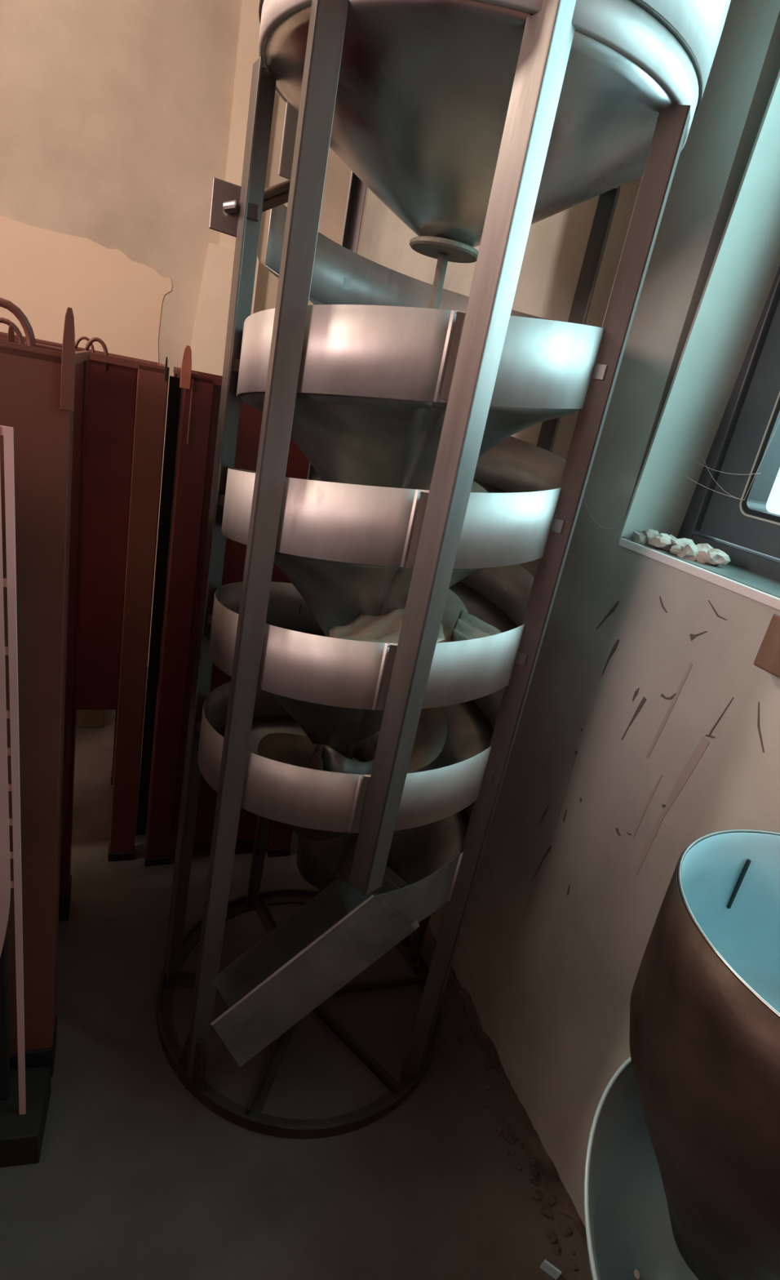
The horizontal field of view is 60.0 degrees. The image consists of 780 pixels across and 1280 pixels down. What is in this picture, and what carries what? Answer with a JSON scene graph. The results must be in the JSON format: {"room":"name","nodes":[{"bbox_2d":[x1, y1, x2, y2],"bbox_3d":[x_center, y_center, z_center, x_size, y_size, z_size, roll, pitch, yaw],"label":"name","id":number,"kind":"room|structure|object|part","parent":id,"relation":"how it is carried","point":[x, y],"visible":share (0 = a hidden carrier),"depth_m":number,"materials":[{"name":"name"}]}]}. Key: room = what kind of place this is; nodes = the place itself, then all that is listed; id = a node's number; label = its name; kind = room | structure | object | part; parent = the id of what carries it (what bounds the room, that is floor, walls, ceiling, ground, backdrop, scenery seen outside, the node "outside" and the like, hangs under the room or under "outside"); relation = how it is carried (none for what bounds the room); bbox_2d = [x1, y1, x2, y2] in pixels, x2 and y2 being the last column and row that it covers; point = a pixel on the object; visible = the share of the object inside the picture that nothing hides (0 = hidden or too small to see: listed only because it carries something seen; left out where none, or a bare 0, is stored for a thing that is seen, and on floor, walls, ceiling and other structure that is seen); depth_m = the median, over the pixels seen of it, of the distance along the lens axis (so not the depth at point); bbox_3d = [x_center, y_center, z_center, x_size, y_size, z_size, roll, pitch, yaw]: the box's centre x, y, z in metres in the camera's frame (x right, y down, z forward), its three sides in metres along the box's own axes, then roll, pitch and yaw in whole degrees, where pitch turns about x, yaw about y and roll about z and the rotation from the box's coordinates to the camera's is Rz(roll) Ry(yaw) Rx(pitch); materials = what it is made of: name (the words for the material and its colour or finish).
{"room":"seed processing room","nodes":[
{"label":"seed processing room","id":0,"kind":"room"},
{"bbox_2d":[0,0,368,666],"bbox_3d":[-2.073,-1.392,2.578,3.900,3.100,0.204,3,21,-22],"label":"wall","id":1,"kind":"structure","parent":0,"point":[115,115],"depth_m":2.65,"materials":[{"name":"beige paint"}]},
{"bbox_2d":[191,243,258,376],"bbox_3d":[-0.866,-0.749,3.182,0.252,1.960,0.060,3,21,-22],"label":"trim","id":2,"kind":"structure","parent":1,"relation":"attached to","point":[208,344],"depth_m":2.90,"materials":[{"name":"beige paint"}]},
{"bbox_2d":[219,0,260,249],"bbox_3d":[-0.549,-2.184,2.689,0.140,1.140,0.045,3,21,-22],"label":"trim","id":3,"kind":"structure","parent":1,"relation":"attached to","point":[247,55],"depth_m":2.66,"materials":[{"name":"beige paint"}]},
{"bbox_2d":[0,666,591,1279],"bbox_3d":[-1.291,1.333,0.366,4.320,0.211,6.600,3,21,-22],"label":"floor","id":4,"kind":"structure","parent":0,"point":[134,1177],"depth_m":1.44,"materials":[{"name":"concrete"}]},
{"bbox_2d":[0,425,50,1167],"bbox_3d":[-0.763,0.336,1.093,0.403,1.372,0.147,6,20,-16],"label":"upright","id":5,"kind":"object","parent":4,"relation":"on","point":[24,1092],"visible":1,"depth_m":1.14,"materials":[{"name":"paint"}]},
{"bbox_3d":[-0.739,0.189,1.019,0.298,1.042,0.009,6,20,-16],"label":"web panel","id":6,"kind":"part","parent":5,"relation":"part of","materials":[{"name":"pink paint"}]},
{"bbox_3d":[-0.810,0.359,1.112,0.329,1.300,0.026,6,20,-16],"label":"backing panel","id":7,"kind":"part","parent":5,"relation":"part of","materials":[{"name":"black rubber"}]},
{"bbox_2d":[0,297,90,1076],"bbox_3d":[-0.975,0.116,1.342,0.628,1.535,0.590,3,21,-22],"label":"wooden panel","id":8,"kind":"object","parent":4,"relation":"on","point":[44,386],"visible":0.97,"depth_m":1.16,"materials":[{"name":"red paint"}]},
{"bbox_3d":[-1.036,-0.150,1.521,0.390,1.046,0.004,3,21,-22],"label":"panel","id":9,"kind":"part","parent":8,"relation":"part of","materials":[{"name":"red paint"}]},
{"bbox_3d":[-0.684,-0.531,1.191,0.068,0.070,0.009,3,21,-22],"label":"handle","id":10,"kind":"part","parent":8,"relation":"part of","materials":[{"name":"red paint"}]},
{"bbox_3d":[-0.558,-0.440,0.967,0.085,0.092,0.044,11,19,0],"label":"handle","id":11,"kind":"part","parent":8,"relation":"part of","materials":[{"name":"red paint"}]},
{"bbox_3d":[-0.815,0.036,1.625,0.115,1.385,0.081,3,21,-22],"label":"leg","id":12,"kind":"part","parent":8,"relation":"part of","materials":[{"name":"red paint"}]},
{"bbox_3d":[-0.666,-0.033,1.403,0.004,1.046,0.419,3,21,-22],"label":"panel","id":13,"kind":"part","parent":8,"relation":"part of","materials":[{"name":"red paint"}]},
{"bbox_2d":[0,332,169,861],"bbox_3d":[-1.042,-0.111,1.983,0.626,1.506,0.504,3,21,-22],"label":"wooden panel","id":14,"kind":"object","parent":4,"relation":"on","point":[127,396],"visible":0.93,"depth_m":1.79,"materials":[{"name":"red paint"}]},
{"bbox_3d":[-0.753,-0.712,1.663,0.046,0.068,0.007,3,21,-22],"label":"handle","id":15,"kind":"part","parent":14,"relation":"part of","materials":[{"name":"red paint"}]},
{"bbox_3d":[-0.698,-0.681,1.605,0.052,0.070,0.009,3,21,-22],"label":"handle","id":16,"kind":"part","parent":14,"relation":"part of","materials":[{"name":"red paint"}]},
{"bbox_3d":[-0.921,-0.245,1.708,0.476,0.942,0.004,3,21,-22],"label":"panel","id":17,"kind":"part","parent":14,"relation":"part of","materials":[{"name":"red paint"}]},
{"bbox_3d":[-0.860,-0.170,2.267,0.072,1.436,0.050,3,21,-22],"label":"leg","id":18,"kind":"part","parent":14,"relation":"part of","materials":[{"name":"red paint"}]},
{"bbox_3d":[-0.715,-0.009,1.897,0.072,1.436,0.050,3,21,-22],"label":"leg","id":19,"kind":"part","parent":14,"relation":"part of","materials":[{"name":"red paint"}]},
{"bbox_2d":[75,709,105,727],"bbox_3d":[-1.350,0.258,2.839,0.280,0.144,0.200,3,21,-22],"label":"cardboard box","id":20,"kind":"object","parent":4,"relation":"on","point":[84,717],"visible":0.11,"depth_m":2.79,"materials":[{"name":"brown cardboard"}]},
{"bbox_2d":[135,345,309,866],"bbox_3d":[-0.505,-0.075,2.152,0.494,1.528,0.492,3,21,-22],"label":"wooden panel","id":21,"kind":"object","parent":4,"relation":"on","point":[193,396],"visible":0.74,"depth_m":1.87,"materials":[{"name":"red paint"}]},
{"bbox_3d":[-0.700,-0.084,2.079,0.004,1.400,0.382,3,21,-22],"label":"panel","id":22,"kind":"part","parent":21,"relation":"part of","materials":[{"name":"red paint"}]},
{"bbox_3d":[-0.605,0.011,1.908,0.070,1.434,0.049,3,21,-22],"label":"leg","id":23,"kind":"part","parent":21,"relation":"part of","materials":[{"name":"red paint"}]},
{"bbox_3d":[-0.743,-0.143,2.261,0.070,1.434,0.049,3,21,-22],"label":"leg","id":24,"kind":"part","parent":21,"relation":"part of","materials":[{"name":"red paint"}]},
{"bbox_3d":[-0.245,0.030,2.057,0.070,1.434,0.049,3,21,-22],"label":"leg","id":25,"kind":"part","parent":21,"relation":"part of","materials":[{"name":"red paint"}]},
{"bbox_2d":[155,0,731,1138],"bbox_3d":[-0.003,-0.197,1.381,0.736,2.450,0.736,-2,23,-33],"label":"spiral separator","id":26,"kind":"object","parent":4,"relation":"on","point":[371,707],"visible":1,"depth_m":1.13,"materials":[{"name":"metal"}]},
{"bbox_3d":[-0.379,-0.021,1.415,0.040,1.962,0.040,0,22,-30],"label":"post","id":27,"kind":"part","parent":26,"relation":"part of","materials":[{"name":"metal"}]},
{"bbox_3d":[-0.214,-0.144,1.114,0.040,2.450,0.040,3,21,-22],"label":"post","id":28,"kind":"part","parent":26,"relation":"part of","materials":[{"name":"metal"}]},
{"bbox_3d":[-0.208,-0.785,1.210,0.108,0.074,0.016,-9,28,-45],"label":"clamp rod","id":29,"kind":"part","parent":26,"relation":"part of","materials":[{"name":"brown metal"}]},
{"bbox_3d":[-0.204,-0.801,1.204,0.108,0.074,0.016,-9,28,-45],"label":"clamp rod","id":30,"kind":"part","parent":26,"relation":"part of","materials":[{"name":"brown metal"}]},
{"bbox_3d":[-0.164,-0.922,1.256,0.081,0.125,0.005,-4,25,-37],"label":"plate","id":31,"kind":"part","parent":26,"relation":"part of","materials":[{"name":"grey metal"}]},
{"bbox_3d":[-0.237,-0.100,1.716,0.030,1.962,0.030,14,19,7],"label":"post","id":32,"kind":"part","parent":26,"relation":"part of","materials":[{"name":"metal"}]},
{"bbox_3d":[0.121,-0.376,0.961,0.044,1.795,0.044,26,24,37],"label":"post","id":33,"kind":"part","parent":26,"relation":"part of","materials":[{"name":"metal"}]},
{"bbox_3d":[0.245,0.028,1.630,0.036,1.962,0.036,16,20,12],"label":"post","id":34,"kind":"part","parent":26,"relation":"part of","materials":[{"name":"metal"}]},
{"bbox_3d":[0.231,0.145,1.294,0.050,1.962,0.039,11,19,0],"label":"post","id":35,"kind":"part","parent":26,"relation":"part of","materials":[{"name":"metal"}]},
{"bbox_2d":[540,1258,561,1279],"bbox_3d":[0.309,1.209,1.297,0.037,0.020,0.006,21,21,25],"label":"metal offcut","id":36,"kind":"object","parent":4,"relation":"on","point":[546,1265],"visible":1,"depth_m":1.29,"materials":[{"name":"grey metal"}]},
{"bbox_2d":[584,1056,699,1279],"bbox_3d":[0.353,0.963,0.843,0.430,0.793,0.410,11,19,0],"label":"bowl","id":37,"kind":"object","parent":4,"relation":"on","point":[628,1225],"visible":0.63,"depth_m":0.90,"materials":[{"name":"grey metal"}]},
{"bbox_2d":[629,829,779,1279],"bbox_3d":[0.444,0.522,0.745,0.391,0.466,0.390,11,19,0],"label":"pot","id":38,"kind":"object","parent":37,"relation":"in","point":[704,1033],"visible":1,"depth_m":0.66,"materials":[{"name":"brown metal"}]},
{"bbox_2d":[359,0,779,1279],"bbox_3d":[0.851,-0.126,0.683,0.267,3.101,6.400,3,21,-22],"label":"wall","id":39,"kind":"structure","parent":0,"point":[649,727],"depth_m":1.39,"materials":[{"name":"grey paint"}]},
{"bbox_2d":[583,495,621,528],"bbox_3d":[0.449,-0.271,1.441,0.001,0.054,0.153,3,21,-22],"label":"strand","id":40,"kind":"object","parent":39,"relation":"attached to","point":[584,495],"visible":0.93,"depth_m":1.46,"materials":[{"name":"white fabric"}]},
{"bbox_2d":[617,70,779,610],"bbox_3d":[0.906,-0.551,0.645,0.216,1.310,1.318,3,21,-22],"label":"window","id":41,"kind":"structure","parent":39,"relation":"in","point":[722,406],"depth_m":1.27,"materials":[{"name":"white"}]},
{"bbox_2d":[632,528,731,565],"bbox_3d":[0.549,-0.179,1.298,0.078,0.046,0.213,2,21,-24],"label":"crumbs","id":42,"kind":"object","parent":41,"relation":"on","point":[684,548],"visible":0.97,"depth_m":1.26,"materials":[{"name":"white stone"}]},
{"bbox_3d":[0.790,0.045,0.860,0.207,0.014,1.318,3,21,-22],"label":"sill","id":43,"kind":"part","parent":41,"relation":"part of","materials":[{"name":"grey metal"}]},
{"bbox_3d":[0.975,-0.551,0.673,0.067,1.302,1.318,3,21,-22],"label":"frame","id":44,"kind":"part","parent":41,"relation":"part of","materials":[{"name":"grey metal"}]},
{"bbox_2d":[685,420,779,500],"bbox_3d":[0.661,-0.369,1.306,0.030,0.174,0.154,-5,25,-39],"label":"cobweb","id":45,"kind":"object","parent":41,"relation":"attached to","point":[779,420],"visible":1,"depth_m":1.31,"materials":[{"name":"white fabric"}]},
{"bbox_3d":[0.874,-0.666,0.936,0.055,1.210,0.602,3,21,-22],"label":"sash","id":46,"kind":"part","parent":41,"relation":"part of","materials":[{"name":"grey metal"}]},
{"bbox_2d":[754,613,779,678],"bbox_3d":[0.614,0.038,0.943,0.050,0.091,0.209,3,21,-22],"label":"wooden block","id":47,"kind":"object","parent":39,"relation":"attached to","point":[768,657],"visible":1,"depth_m":1.00,"materials":[{"name":"brown wood"}]}
]}

